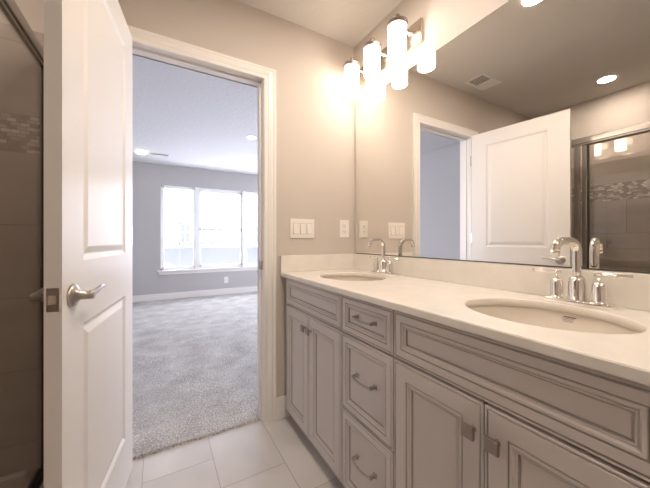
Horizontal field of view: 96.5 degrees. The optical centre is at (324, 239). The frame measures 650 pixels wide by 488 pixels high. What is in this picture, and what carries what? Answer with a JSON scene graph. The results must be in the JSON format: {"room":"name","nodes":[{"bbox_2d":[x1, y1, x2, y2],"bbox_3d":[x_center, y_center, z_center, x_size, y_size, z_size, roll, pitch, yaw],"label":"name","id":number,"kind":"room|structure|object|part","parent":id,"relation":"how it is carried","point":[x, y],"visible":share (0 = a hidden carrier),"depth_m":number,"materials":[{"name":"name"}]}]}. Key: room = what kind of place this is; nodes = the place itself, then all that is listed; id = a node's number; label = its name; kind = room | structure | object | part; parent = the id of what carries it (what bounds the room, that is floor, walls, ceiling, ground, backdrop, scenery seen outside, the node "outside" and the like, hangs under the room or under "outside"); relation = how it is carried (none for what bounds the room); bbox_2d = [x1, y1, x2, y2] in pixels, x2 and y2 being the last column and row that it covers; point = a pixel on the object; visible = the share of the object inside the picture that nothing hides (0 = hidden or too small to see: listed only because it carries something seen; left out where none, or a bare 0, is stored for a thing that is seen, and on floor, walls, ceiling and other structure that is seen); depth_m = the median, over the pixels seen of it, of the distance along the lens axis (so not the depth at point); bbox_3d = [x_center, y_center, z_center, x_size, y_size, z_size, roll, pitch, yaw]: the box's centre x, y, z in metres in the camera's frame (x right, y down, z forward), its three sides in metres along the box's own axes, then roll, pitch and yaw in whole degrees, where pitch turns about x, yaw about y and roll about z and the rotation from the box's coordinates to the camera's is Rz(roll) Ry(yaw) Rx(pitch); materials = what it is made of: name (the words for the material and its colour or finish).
{"room":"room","nodes":[
{"label":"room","id":0,"kind":"room"},
{"bbox_2d":[0,0,353,478],"bbox_3d":[-0.091,-0.132,1.924,4.448,2.424,0.115,0,0,-30],"label":"wall","id":1,"kind":"structure","parent":0,"point":[315,115],"depth_m":1.79,"materials":[{"name":"beige paint"}]},
{"bbox_2d":[0,22,43,476],"bbox_3d":[-1.535,0.055,1.027,0.796,1.850,0.008,0,0,-30],"label":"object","id":2,"kind":"structure","parent":1,"relation":"attached to","point":[19,71],"depth_m":1.19,"materials":[{"name":"glass"}]},
{"bbox_2d":[0,0,43,487],"bbox_3d":[-0.815,0.107,0.580,0.044,1.755,1.500,0,0,-30],"label":"shower enclosure","id":3,"kind":"object","parent":1,"relation":"attached to","point":[11,11],"visible":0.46,"depth_m":1.20,"materials":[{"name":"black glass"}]},
{"bbox_2d":[28,0,132,487],"bbox_3d":[-0.793,0.059,1.037,0.138,2.011,0.736,0,0,-22],"label":"door","id":4,"kind":"structure","parent":1,"relation":"in","point":[86,293],"depth_m":0.85,"materials":[{"name":"white paint"}]},
{"bbox_3d":[-0.720,0.146,0.740,0.049,0.063,0.063,0,0,-22],"label":"handle","id":5,"kind":"part","parent":4,"relation":"part of","materials":[{"name":"silver metal"}]},
{"bbox_3d":[-0.755,0.141,0.779,0.019,0.025,0.110,0,0,-25],"label":"lever","id":6,"kind":"part","parent":4,"relation":"part of","materials":[{"name":"silver metal"}]},
{"bbox_3d":[-0.660,0.146,0.704,0.025,0.058,0.002,0,0,-22],"label":"latch plate","id":7,"kind":"part","parent":4,"relation":"part of","materials":[{"name":"silver metal"}]},
{"bbox_3d":[-0.642,0.146,0.771,0.049,0.063,0.063,0,0,-22],"label":"handle","id":8,"kind":"part","parent":4,"relation":"part of","materials":[{"name":"silver metal"}]},
{"bbox_3d":[-0.643,0.141,0.824,0.019,0.025,0.110,0,0,-19],"label":"lever","id":9,"kind":"part","parent":4,"relation":"part of","materials":[{"name":"silver metal"}]},
{"bbox_2d":[128,25,275,424],"bbox_3d":[-0.689,0.035,1.582,0.837,2.091,0.148,0,0,-30],"label":"door frame","id":10,"kind":"structure","parent":1,"relation":"attached to","point":[140,36],"depth_m":1.71,"materials":[{"name":"white paint"}]},
{"bbox_2d":[259,261,262,269],"bbox_3d":[-0.380,0.150,1.723,0.012,0.050,0.028,0,0,-30],"label":"strike plate","id":11,"kind":"object","parent":1,"relation":"attached to","point":[260,262],"visible":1,"depth_m":1.71,"materials":[{"name":"silver metal"}]},
{"bbox_2d":[276,395,290,420],"bbox_3d":[-0.251,1.012,1.759,0.098,0.135,0.013,0,0,-30],"label":"baseboard","id":12,"kind":"structure","parent":1,"relation":"attached to","point":[281,412],"depth_m":1.75,"materials":[{"name":"white paint"}]},
{"bbox_2d":[290,219,313,237],"bbox_3d":[-0.141,-0.071,1.822,0.168,0.121,0.013,0,0,-30],"label":"light switch","id":13,"kind":"object","parent":1,"relation":"attached to","point":[299,228],"visible":1,"depth_m":1.82,"materials":[{"name":"white plastic"}]},
{"bbox_2d":[339,220,348,237],"bbox_3d":[0.132,-0.076,1.980,0.076,0.121,0.009,0,0,-30],"label":"wall outlet","id":14,"kind":"object","parent":1,"relation":"attached to","point":[343,224],"visible":1,"depth_m":1.98,"materials":[{"name":"white plastic"}]},
{"bbox_2d":[132,161,256,295],"bbox_3d":[-2.171,-0.132,5.682,4.328,2.424,0.140,0,0,-30],"label":"wall","id":15,"kind":"structure","parent":0,"point":[147,178],"depth_m":5.15,"materials":[{"name":"grey paint"}]},
{"bbox_2d":[132,286,256,301],"bbox_3d":[-2.133,1.018,5.615,4.328,0.125,0.014,0,0,-30],"label":"baseboard","id":16,"kind":"structure","parent":15,"relation":"attached to","point":[151,297],"depth_m":5.40,"materials":[{"name":"white paint"}]},
{"bbox_2d":[157,185,256,274],"bbox_3d":[-1.984,-0.185,5.746,2.319,1.620,0.155,0,0,-30],"label":"window","id":17,"kind":"structure","parent":15,"relation":"in","point":[197,267],"depth_m":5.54,"materials":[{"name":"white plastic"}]},
{"bbox_3d":[-2.708,-0.225,5.380,0.529,1.470,0.030,0,0,-30],"label":"sash","id":18,"kind":"part","parent":17,"relation":"part of","materials":[{"name":"glass"}]},
{"bbox_3d":[-1.969,0.586,5.720,2.319,0.079,0.095,0,0,-30],"label":"sill","id":19,"kind":"part","parent":17,"relation":"part of","materials":[{"name":"white paint"}]},
{"bbox_3d":[-2.063,-0.574,5.758,0.815,0.773,0.020,0,0,-30],"label":"sash","id":20,"kind":"part","parent":17,"relation":"part of","materials":[{"name":"glass"}]},
{"bbox_3d":[-2.051,0.143,5.737,0.815,0.733,0.020,0,0,-30],"label":"sash","id":21,"kind":"part","parent":17,"relation":"part of","materials":[{"name":"glass"}]},
{"bbox_3d":[-1.356,-0.225,6.154,0.655,1.470,0.030,0,0,-30],"label":"sash","id":22,"kind":"part","parent":17,"relation":"part of","materials":[{"name":"glass"}]},
{"bbox_2d":[125,416,344,487],"bbox_3d":[-0.132,1.130,0.186,2.652,0.100,2.955,0,0,-30],"label":"floor","id":23,"kind":"structure","parent":0,"point":[278,454],"depth_m":1.41,"materials":[{"name":"tile"}]},
{"bbox_2d":[0,470,31,487],"bbox_3d":[-1.146,1.012,0.386,0.836,0.135,1.492,0,0,-30],"label":"shower tray","id":24,"kind":"object","parent":23,"relation":"on","point":[20,479],"visible":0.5,"depth_m":1.16,"materials":[{"name":"beige plastic"}]},
{"bbox_2d":[132,291,260,460],"bbox_3d":[-1.083,1.072,3.778,4.324,0.016,4.243,0,0,-30],"label":"carpet","id":25,"kind":"object","parent":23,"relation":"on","point":[194,359],"visible":0.38,"depth_m":2.39,"materials":[{"name":"grey carpet"}]},
{"bbox_2d":[286,278,343,482],"bbox_3d":[0.123,0.651,1.608,0.551,0.857,0.645,0,0,-30],"label":"vanity cabinet","id":26,"kind":"object","parent":23,"relation":"on","point":[314,331],"visible":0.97,"depth_m":1.41,"materials":[{"name":"grey paint"}]},
{"bbox_3d":[-0.151,0.697,1.604,0.020,0.628,0.296,0,0,-30],"label":"cabinet door","id":27,"kind":"part","parent":26,"relation":"part of","materials":[{"name":"grey paint"}]},
{"bbox_3d":[-0.109,0.453,1.486,0.027,0.031,0.031,0,0,-30],"label":"knob","id":28,"kind":"part","parent":26,"relation":"part of","materials":[{"name":"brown metal"}]},
{"bbox_3d":[-0.080,0.453,1.437,0.027,0.031,0.031,0,0,-30],"label":"knob","id":29,"kind":"part","parent":26,"relation":"part of","materials":[{"name":"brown metal"}]},
{"bbox_3d":[-0.001,0.697,1.342,0.020,0.628,0.302,0,0,-30],"label":"cabinet door","id":30,"kind":"part","parent":26,"relation":"part of","materials":[{"name":"grey paint"}]},
{"bbox_2d":[342,295,396,487],"bbox_3d":[0.355,0.651,1.192,0.562,0.857,0.308,0,0,-30],"label":"base cabinet","id":31,"kind":"object","parent":23,"relation":"on","point":[368,357],"visible":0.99,"depth_m":1.06,"materials":[{"name":"grey paint"}]},
{"bbox_3d":[0.134,0.825,1.051,0.038,0.016,0.120,0,0,-30],"label":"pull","id":32,"kind":"part","parent":31,"relation":"part of","materials":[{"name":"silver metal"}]},
{"bbox_3d":[0.134,0.515,1.051,0.038,0.016,0.120,0,0,-30],"label":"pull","id":33,"kind":"part","parent":31,"relation":"part of","materials":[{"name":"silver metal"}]},
{"bbox_3d":[0.134,0.292,1.051,0.038,0.016,0.120,0,0,-30],"label":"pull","id":34,"kind":"part","parent":31,"relation":"part of","materials":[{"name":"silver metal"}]},
{"bbox_3d":[0.151,0.852,1.075,0.020,0.318,0.302,0,0,-30],"label":"drawer","id":35,"kind":"part","parent":31,"relation":"part of","materials":[{"name":"grey paint"}]},
{"bbox_3d":[0.151,0.301,1.075,0.020,0.148,0.302,0,0,-30],"label":"drawer","id":36,"kind":"part","parent":31,"relation":"part of","materials":[{"name":"grey paint"}]},
{"bbox_3d":[0.151,0.535,1.075,0.020,0.304,0.302,0,0,-30],"label":"drawer","id":37,"kind":"part","parent":31,"relation":"part of","materials":[{"name":"grey paint"}]},
{"bbox_2d":[394,310,649,487],"bbox_3d":[0.585,0.651,0.801,0.551,0.857,0.599,0,0,-30],"label":"vanity cabinet","id":38,"kind":"object","parent":23,"relation":"on","point":[471,410],"visible":0.99,"depth_m":0.63,"materials":[{"name":"grey paint"}]},
{"bbox_3d":[0.303,0.697,0.810,0.020,0.628,0.296,0,0,-30],"label":"cabinet door","id":39,"kind":"part","parent":38,"relation":"part of","materials":[{"name":"grey paint"}]},
{"bbox_2d":[280,254,649,385],"bbox_3d":[0.356,0.158,1.207,0.549,0.125,1.572,0,0,-30],"label":"countertop","id":40,"kind":"structure","parent":38,"relation":"on","point":[443,292],"depth_m":0.92,"materials":[{"name":"beige stone"}]},
{"bbox_2d":[326,276,379,280],"bbox_3d":[0.146,0.284,1.567,0.383,0.127,0.439,0,0,-30],"label":"sink","id":41,"kind":"object","parent":40,"relation":"in","point":[343,278],"visible":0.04,"depth_m":1.75,"materials":[{"name":"beige ceramic"}]},
{"bbox_2d":[367,238,398,275],"bbox_3d":[0.334,0.093,1.661,0.177,0.204,0.183,0,0,14],"label":"faucet","id":42,"kind":"object","parent":40,"relation":"on","point":[382,267],"visible":1,"depth_m":1.64,"materials":[{"name":"silver metal"}]},
{"bbox_3d":[0.290,0.056,1.636,0.128,0.130,0.025,0,0,-30],"label":"spout","id":43,"kind":"part","parent":42,"relation":"part of","materials":[{"name":"silver metal"}]},
{"bbox_3d":[0.309,0.146,1.706,0.049,0.080,0.049,0,0,-30],"label":"handle","id":44,"kind":"part","parent":42,"relation":"part of","materials":[{"name":"silver metal"}]},
{"bbox_3d":[0.334,0.188,1.661,0.062,0.014,0.172,0,0,-30],"label":"plate","id":45,"kind":"part","parent":42,"relation":"part of","materials":[{"name":"silver metal"}]},
{"bbox_3d":[0.360,0.146,1.616,0.049,0.080,0.049,0,0,-30],"label":"handle","id":46,"kind":"part","parent":42,"relation":"part of","materials":[{"name":"silver metal"}]},
{"bbox_2d":[470,305,637,333],"bbox_3d":[0.590,0.284,0.792,0.383,0.127,0.439,0,0,-30],"label":"sink","id":47,"kind":"object","parent":40,"relation":"in","point":[545,318],"visible":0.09,"depth_m":0.91,"materials":[{"name":"beige ceramic"}]},
{"bbox_2d":[532,237,633,309],"bbox_3d":[0.775,0.093,0.891,0.200,0.204,0.157,0,0,23],"label":"faucet","id":48,"kind":"object","parent":40,"relation":"on","point":[577,284],"visible":1,"depth_m":0.87,"materials":[{"name":"silver metal"}]},
{"bbox_3d":[0.735,0.102,0.961,0.011,0.012,0.082,0,0,-30],"label":"lever","id":49,"kind":"part","parent":48,"relation":"part of","materials":[{"name":"silver metal"}]},
{"bbox_3d":[0.749,0.146,0.936,0.049,0.080,0.049,0,0,-30],"label":"handle","id":50,"kind":"part","parent":48,"relation":"part of","materials":[{"name":"silver metal"}]},
{"bbox_3d":[0.728,0.056,0.876,0.123,0.129,0.025,0,0,-18],"label":"spout","id":51,"kind":"part","parent":48,"relation":"part of","materials":[{"name":"silver metal"}]},
{"bbox_3d":[0.775,0.188,0.891,0.062,0.014,0.172,0,0,-30],"label":"plate","id":52,"kind":"part","parent":48,"relation":"part of","materials":[{"name":"silver metal"}]},
{"bbox_3d":[0.801,0.146,0.846,0.049,0.080,0.049,0,0,-30],"label":"handle","id":53,"kind":"part","parent":48,"relation":"part of","materials":[{"name":"silver metal"}]},
{"bbox_3d":[0.815,0.102,0.821,0.011,0.012,0.082,0,0,-30],"label":"lever","id":54,"kind":"part","parent":48,"relation":"part of","materials":[{"name":"silver metal"}]},
{"bbox_3d":[0.346,0.453,0.692,0.027,0.031,0.031,0,0,-30],"label":"knob","id":55,"kind":"part","parent":38,"relation":"part of","materials":[{"name":"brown metal"}]},
{"bbox_3d":[0.374,0.453,0.642,0.027,0.031,0.031,0,0,-30],"label":"knob","id":56,"kind":"part","parent":38,"relation":"part of","materials":[{"name":"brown metal"}]},
{"bbox_3d":[0.451,0.697,0.551,0.020,0.628,0.294,0,0,-30],"label":"cabinet door","id":57,"kind":"part","parent":38,"relation":"part of","materials":[{"name":"grey paint"}]},
{"bbox_2d":[132,0,401,174],"bbox_3d":[-0.410,-1.395,2.582,4.548,0.100,7.390,0,0,-30],"label":"ceiling","id":58,"kind":"structure","parent":0,"point":[201,121],"depth_m":2.86,"materials":[{"name":"white paint"}]},
{"bbox_2d":[134,149,147,153],"bbox_3d":[-2.785,-1.325,4.397,0.176,0.039,0.176,0,0,-30],"label":"recessed light","id":59,"kind":"object","parent":58,"relation":"in","point":[138,151],"visible":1,"depth_m":4.35,"materials":[{"name":"white ceramic"}]},
{"bbox_2d":[148,152,169,156],"bbox_3d":[-2.606,-1.342,4.557,0.300,0.004,0.150,0,0,-30],"label":"ceiling vent","id":60,"kind":"object","parent":58,"relation":"in","point":[149,153],"visible":1,"depth_m":4.55,"materials":[{"name":"white metal"}]},
{"bbox_2d":[246,135,256,138],"bbox_3d":[-0.965,-1.341,3.803,0.144,0.006,0.144,0,0,-30],"label":"recessed light","id":61,"kind":"object","parent":58,"relation":"in","point":[249,136],"visible":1,"depth_m":3.80,"materials":[{"name":"white ceramic"}]},
{"bbox_2d":[354,0,645,273],"bbox_3d":[0.979,-0.132,0.795,0.120,2.424,2.908,0,0,-30],"label":"wall","id":62,"kind":"structure","parent":0,"point":[444,20],"depth_m":1.49,"materials":[{"name":"beige paint"}]},
{"bbox_2d":[343,13,423,94],"bbox_3d":[0.298,-1.065,1.697,0.166,0.222,0.560,0,0,-30],"label":"vanity light","id":63,"kind":"object","parent":62,"relation":"attached to","point":[401,40],"visible":1,"depth_m":1.64,"materials":[{"name":"white glass"}]},
{"bbox_3d":[0.171,-1.030,1.860,0.093,0.152,0.093,0,0,-30],"label":"lamp shade","id":64,"kind":"part","parent":63,"relation":"part of","materials":[{"name":"white glass"}]},
{"bbox_3d":[0.273,-1.030,1.682,0.093,0.152,0.093,0,0,-30],"label":"lamp shade","id":65,"kind":"part","parent":63,"relation":"part of","materials":[{"name":"white glass"}]},
{"bbox_3d":[0.374,-1.030,1.504,0.093,0.152,0.093,0,0,-30],"label":"lamp shade","id":66,"kind":"part","parent":63,"relation":"part of","materials":[{"name":"white glass"}]},
{"bbox_2d":[354,254,649,310],"bbox_3d":[0.587,0.145,1.339,0.018,0.101,1.571,0,0,-30],"label":"backsplash","id":67,"kind":"structure","parent":62,"relation":"attached to","point":[634,293],"depth_m":1.11,"materials":[{"name":"beige stone"}]},
{"bbox_2d":[356,0,649,273],"bbox_3d":[0.598,-0.418,1.334,0.006,1.024,1.542,0,0,-30],"label":"wall mirror","id":68,"kind":"object","parent":62,"relation":"attached to","point":[528,129],"visible":1,"depth_m":1.09,"materials":[{"name":"white mirror"}]},
{"label":"outside","id":69,"kind":"structure","parent":0,"visible":0},
{"bbox_3d":[-5.589,4.130,19.844,70.000,0.100,80.000,0,0,-30],"label":"ground","id":70,"kind":"structure","parent":69,"visible":0},
{"bbox_2d":[164,262,173,266],"bbox_3d":[-6.063,2.454,10.933,5.271,3.250,3.200,0,0,-30],"label":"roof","id":71,"kind":"structure","parent":70,"relation":"on","point":[165,263],"depth_m":10.91,"materials":[{"name":"white"}]}
]}

